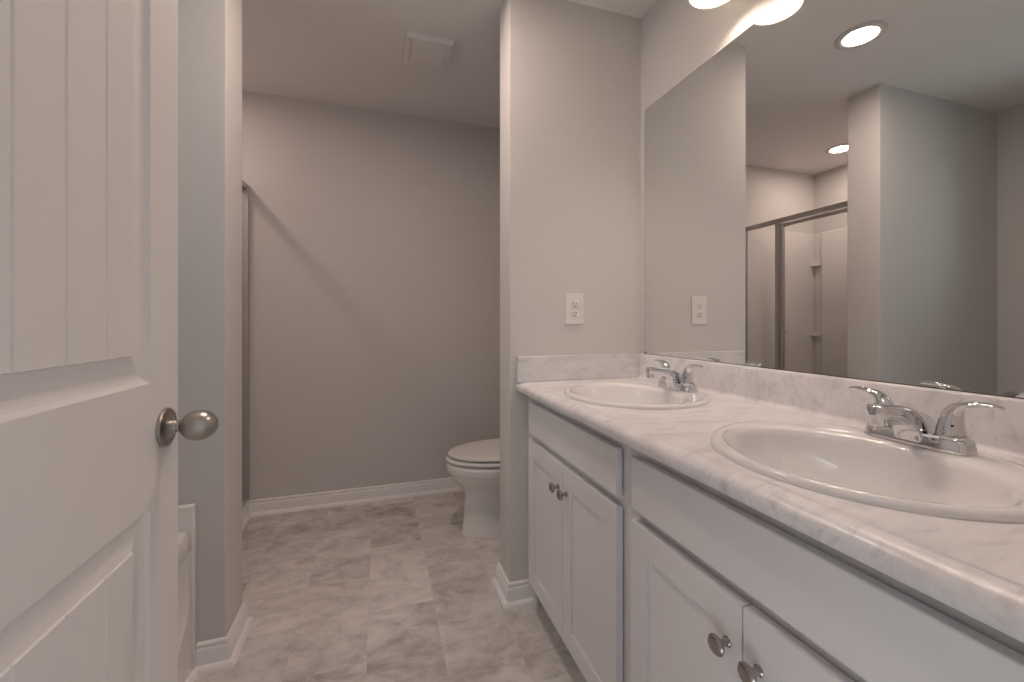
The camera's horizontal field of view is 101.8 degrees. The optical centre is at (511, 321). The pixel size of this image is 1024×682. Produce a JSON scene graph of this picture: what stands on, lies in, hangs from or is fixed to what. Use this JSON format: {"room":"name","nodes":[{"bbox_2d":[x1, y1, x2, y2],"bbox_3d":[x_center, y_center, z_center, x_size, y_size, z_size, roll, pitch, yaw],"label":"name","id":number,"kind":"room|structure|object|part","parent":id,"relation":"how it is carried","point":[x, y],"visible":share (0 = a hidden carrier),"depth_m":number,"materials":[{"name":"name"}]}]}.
{"room":"bathroom","nodes":[
{"label":"bathroom","id":0,"kind":"room"},
{"bbox_2d":[242,90,499,500],"bbox_3d":[-1.098,-0.107,2.579,2.705,2.440,0.100,0,0,-18],"label":"wall","id":1,"kind":"structure","parent":0,"point":[374,235],"depth_m":2.59,"materials":[{"name":"white paint"}]},
{"bbox_2d":[242,501,250,529],"bbox_3d":[-1.359,1.069,1.921,0.031,0.087,0.994,0,0,-18],"label":"baseboard","id":2,"kind":"structure","parent":1,"relation":"attached to","point":[246,516],"depth_m":2.32,"materials":[{"name":"white paint"}]},
{"bbox_3d":[-1.353,1.103,1.923,0.017,0.020,0.994,0,0,-18],"label":"shoe moulding","id":3,"kind":"part","parent":2,"relation":"part of","materials":[{"name":"white paint"}]},
{"bbox_2d":[248,477,462,516],"bbox_3d":[-0.649,1.069,2.654,1.805,0.087,0.031,0,0,-18],"label":"baseboard","id":4,"kind":"structure","parent":1,"relation":"attached to","point":[319,500],"depth_m":2.54,"materials":[{"name":"white paint"}]},
{"bbox_2d":[195,491,586,681],"bbox_3d":[-0.658,1.143,1.283,2.857,0.060,2.836,0,0,-18],"label":"floor","id":5,"kind":"structure","parent":0,"point":[394,590],"depth_m":1.64,"materials":[{"name":"tile"}]},
{"bbox_2d":[178,503,196,681],"bbox_3d":[-1.262,0.845,0.487,1.019,0.536,1.453,0,0,-18],"label":"bathtub","id":6,"kind":"object","parent":5,"relation":"on","point":[186,513],"visible":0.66,"depth_m":1.29,"materials":[{"name":"white"}]},
{"bbox_3d":[-0.784,1.103,0.637,0.017,0.020,1.411,0,0,-18],"label":"shoe moulding","id":7,"kind":"part","parent":6,"relation":"part of","materials":[{"name":"white paint"}]},
{"bbox_2d":[446,438,499,537],"bbox_3d":[0.010,0.723,2.276,0.739,0.780,0.456,0,0,-18],"label":"toilet","id":8,"kind":"object","parent":5,"relation":"on","point":[474,466],"visible":0.42,"depth_m":2.15,"materials":[{"name":"white ceramic"}]},
{"bbox_3d":[-0.087,0.714,2.245,0.535,0.019,0.378,0,0,-18],"label":"seat","id":9,"kind":"part","parent":8,"relation":"part of","materials":[{"name":"white plastic"}]},
{"bbox_3d":[-0.082,0.687,2.247,0.525,0.022,0.366,0,0,-18],"label":"lid","id":10,"kind":"part","parent":8,"relation":"part of","materials":[{"name":"white plastic"}]},
{"bbox_2d":[528,396,629,681],"bbox_3d":[0.395,0.693,1.397,0.573,0.840,0.707,0,0,-18],"label":"vanity cabinet","id":11,"kind":"object","parent":5,"relation":"on","point":[579,475],"visible":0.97,"depth_m":1.18,"materials":[{"name":"white paint"}]},
{"bbox_3d":[0.119,0.719,1.448,0.019,0.543,0.306,0,0,-18],"label":"door","id":12,"kind":"part","parent":11,"relation":"part of","materials":[{"name":"white paint"}]},
{"bbox_3d":[0.134,0.525,1.322,0.029,0.032,0.032,0,0,-18],"label":"knob","id":13,"kind":"part","parent":11,"relation":"part of","materials":[{"name":"silver metal"}]},
{"bbox_3d":[0.152,0.525,1.264,0.029,0.032,0.032,0,0,-18],"label":"knob","id":14,"kind":"part","parent":11,"relation":"part of","materials":[{"name":"silver metal"}]},
{"bbox_3d":[0.166,0.364,1.300,0.019,0.118,0.616,0,0,-18],"label":"false drawer","id":15,"kind":"part","parent":11,"relation":"part of","materials":[{"name":"white paint"}]},
{"bbox_3d":[0.213,0.719,1.153,0.019,0.543,0.306,0,0,-18],"label":"door","id":16,"kind":"part","parent":11,"relation":"part of","materials":[{"name":"white paint"}]},
{"bbox_2d":[630,447,1023,681],"bbox_3d":[0.613,0.693,0.717,0.573,0.840,0.720,0,0,-18],"label":"vanity cabinet","id":17,"kind":"object","parent":5,"relation":"on","point":[722,589],"visible":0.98,"depth_m":0.62,"materials":[{"name":"white paint"}]},
{"bbox_3d":[0.325,0.719,0.803,0.019,0.543,0.304,0,0,-18],"label":"door","id":18,"kind":"part","parent":17,"relation":"part of","materials":[{"name":"white paint"}]},
{"bbox_3d":[0.340,0.525,0.679,0.029,0.032,0.032,0,0,-18],"label":"knob","id":19,"kind":"part","parent":17,"relation":"part of","materials":[{"name":"silver metal"}]},
{"bbox_3d":[0.358,0.525,0.622,0.029,0.032,0.032,0,0,-18],"label":"knob","id":20,"kind":"part","parent":17,"relation":"part of","materials":[{"name":"silver metal"}]},
{"bbox_2d":[516,353,1023,642],"bbox_3d":[0.509,0.204,1.047,0.575,0.135,1.442,0,0,-18],"label":"countertop","id":21,"kind":"structure","parent":17,"relation":"on","point":[975,568],"depth_m":0.75,"materials":[{"name":"stone"}]},
{"bbox_2d":[564,381,709,409],"bbox_3d":[0.395,0.318,1.359,0.444,0.185,0.470,0,0,-18],"label":"sink basin","id":22,"kind":"object","parent":21,"relation":"in","point":[619,394],"visible":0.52,"depth_m":1.46,"materials":[{"name":"white ceramic"}]},
{"bbox_2d":[645,359,702,392],"bbox_3d":[0.557,0.182,1.421,0.177,0.093,0.177,0,0,25],"label":"faucet","id":23,"kind":"object","parent":21,"relation":"on","point":[670,379],"visible":1,"depth_m":1.38,"materials":[{"name":"silver metal"}]},
{"bbox_3d":[0.540,0.167,1.488,0.040,0.064,0.086,0,0,-18],"label":"lever","id":24,"kind":"part","parent":23,"relation":"part of","materials":[{"name":"silver metal"}]},
{"bbox_3d":[0.516,0.186,1.404,0.143,0.072,0.045,0,0,-18],"label":"spout","id":25,"kind":"part","parent":23,"relation":"part of","materials":[{"name":"silver metal"}]},
{"bbox_3d":[0.584,0.167,1.349,0.040,0.064,0.086,0,0,-18],"label":"lever","id":26,"kind":"part","parent":23,"relation":"part of","materials":[{"name":"silver metal"}]},
{"bbox_2d":[710,421,1023,522],"bbox_3d":[0.598,0.318,0.725,0.444,0.185,0.470,0,0,-18],"label":"sink basin","id":27,"kind":"object","parent":21,"relation":"in","point":[845,462],"visible":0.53,"depth_m":0.76,"materials":[{"name":"white ceramic"}]},
{"bbox_2d":[848,386,1005,455],"bbox_3d":[0.759,0.182,0.789,0.177,0.093,0.177,0,0,25],"label":"faucet","id":28,"kind":"object","parent":21,"relation":"on","point":[887,420],"visible":1,"depth_m":0.75,"materials":[{"name":"silver metal"}]},
{"bbox_3d":[0.742,0.167,0.856,0.040,0.064,0.086,0,0,-18],"label":"lever","id":29,"kind":"part","parent":28,"relation":"part of","materials":[{"name":"silver metal"}]},
{"bbox_3d":[0.718,0.186,0.772,0.143,0.072,0.045,0,0,-18],"label":"spout","id":30,"kind":"part","parent":28,"relation":"part of","materials":[{"name":"silver metal"}]},
{"bbox_3d":[0.780,0.202,0.738,0.045,0.005,0.045,0,0,-33],"label":"handle","id":31,"kind":"part","parent":28,"relation":"part of","materials":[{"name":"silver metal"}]},
{"bbox_3d":[0.786,0.167,0.717,0.040,0.064,0.086,0,0,-18],"label":"lever","id":32,"kind":"part","parent":28,"relation":"part of","materials":[{"name":"silver metal"}]},
{"bbox_3d":[0.419,0.719,0.511,0.019,0.543,0.304,0,0,-18],"label":"door","id":33,"kind":"part","parent":17,"relation":"part of","materials":[{"name":"white paint"}]},
{"bbox_3d":[-1.774,0.160,1.789,0.838,1.904,0.992,0,0,-18],"label":"shower stall","id":34,"kind":"object","parent":5,"relation":"on","visible":0},
{"bbox_2d":[242,180,248,505],"bbox_3d":[-1.371,0.114,1.917,0.069,1.802,0.992,0,0,-18],"label":"shower door","id":35,"kind":"structure","parent":34,"relation":"attached to","point":[245,187],"depth_m":2.37,"materials":[{"name":"grey"}]},
{"bbox_3d":[-1.385,1.003,1.913,0.042,0.022,0.961,0,0,-18],"label":"sill","id":36,"kind":"part","parent":35,"relation":"part of","materials":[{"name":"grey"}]},
{"bbox_2d":[178,0,640,643],"bbox_3d":[-0.730,-0.107,1.505,2.657,2.440,0.183,0,0,-18],"label":"wall","id":37,"kind":"structure","parent":0,"point":[570,72],"depth_m":1.66,"materials":[{"name":"white paint"}]},
{"bbox_2d":[194,602,254,675],"bbox_3d":[-1.057,1.069,1.407,0.269,0.087,0.232,0,0,-18],"label":"baseboard","id":38,"kind":"structure","parent":37,"relation":"attached to","point":[222,653],"depth_m":1.34,"materials":[{"name":"white paint"}]},
{"bbox_2d":[491,562,537,610],"bbox_3d":[0.241,1.069,1.794,0.633,0.087,0.203,0,0,-18],"label":"baseboard","id":39,"kind":"structure","parent":37,"relation":"attached to","point":[520,593],"depth_m":1.64,"materials":[{"name":"white paint"}]},
{"bbox_2d":[565,293,582,323],"bbox_3d":[0.258,-0.054,1.720,0.083,0.127,0.008,0,0,-18],"label":"power outlet","id":40,"kind":"object","parent":37,"relation":"attached to","point":[573,302],"visible":1,"depth_m":1.72,"materials":[{"name":"white plastic"}]},
{"bbox_2d":[571,310,578,316],"bbox_3d":[0.259,-0.035,1.718,0.034,0.028,0.002,0,0,-18],"label":"socket","id":41,"kind":"object","parent":40,"relation":"attached to","point":[574,313],"depth_m":1.72,"materials":[{"name":"grey plastic"}]},
{"bbox_2d":[571,301,578,307],"bbox_3d":[0.259,-0.074,1.718,0.034,0.028,0.002,0,0,-18],"label":"socket","id":42,"kind":"object","parent":40,"relation":"attached to","point":[574,304],"depth_m":1.72,"materials":[{"name":"grey plastic"}]},
{"bbox_2d":[242,0,656,127],"bbox_3d":[-0.658,-1.357,1.283,2.857,0.060,2.836,0,0,-18],"label":"ceiling","id":43,"kind":"structure","parent":0,"point":[340,52],"depth_m":2.04,"materials":[{"name":"white paint"}]},
{"bbox_2d":[404,30,453,69],"bbox_3d":[-0.407,-1.314,2.023,0.218,0.024,0.214,0,0,-18],"label":"exhaust fan","id":44,"kind":"object","parent":43,"relation":"attached to","point":[423,49],"visible":1,"depth_m":1.99,"materials":[{"name":"white plastic"}]},
{"bbox_3d":[-0.407,-1.305,2.023,0.158,0.006,0.174,0,0,-18],"label":"grille panel","id":45,"kind":"part","parent":44,"relation":"part of","materials":[{"name":"white plastic"}]},
{"bbox_2d":[641,0,781,353],"bbox_3d":[0.637,-0.107,1.758,0.100,2.440,2.721,0,0,-18],"label":"wall","id":46,"kind":"structure","parent":0,"point":[677,37],"depth_m":1.61,"materials":[{"name":"white paint"}]},
{"bbox_2d":[689,0,729,8],"bbox_3d":[0.693,-1.104,1.088,0.201,0.210,0.540,0,0,-18],"label":"vanity light","id":47,"kind":"object","parent":46,"relation":"attached to","point":[699,4],"visible":1,"depth_m":1.32,"materials":[{"name":"white glass"}]},
{"bbox_2d":[638,353,1023,459],"bbox_3d":[0.768,0.188,1.130,0.031,0.103,1.442,0,0,-18],"label":"backsplash","id":48,"kind":"structure","parent":46,"relation":"attached to","point":[999,432],"depth_m":1.01,"materials":[{"name":"stone"}]},
{"bbox_2d":[644,0,1023,398],"bbox_3d":[0.779,-0.386,1.136,0.008,1.047,1.369,0,0,-18],"label":"wall mirror","id":49,"kind":"object","parent":46,"relation":"attached to","point":[837,190],"visible":1,"depth_m":1.00,"materials":[{"name":"silver glass"}]},
{"bbox_3d":[-0.244,-0.107,-0.012,2.657,2.440,0.115,0,0,-18],"label":"wall","id":50,"kind":"structure","parent":0,"visible":0},
{"bbox_2d":[0,0,217,681],"bbox_3d":[-0.526,0.086,0.395,0.195,2.030,0.816,0,0,-18],"label":"door","id":51,"kind":"structure","parent":50,"relation":"in","point":[90,425],"depth_m":0.55,"materials":[{"name":"white paint"}]},
{"bbox_3d":[-0.573,0.187,0.755,0.066,0.054,0.054,0,0,-18],"label":"knob","id":52,"kind":"part","parent":51,"relation":"part of","materials":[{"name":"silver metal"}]}
]}

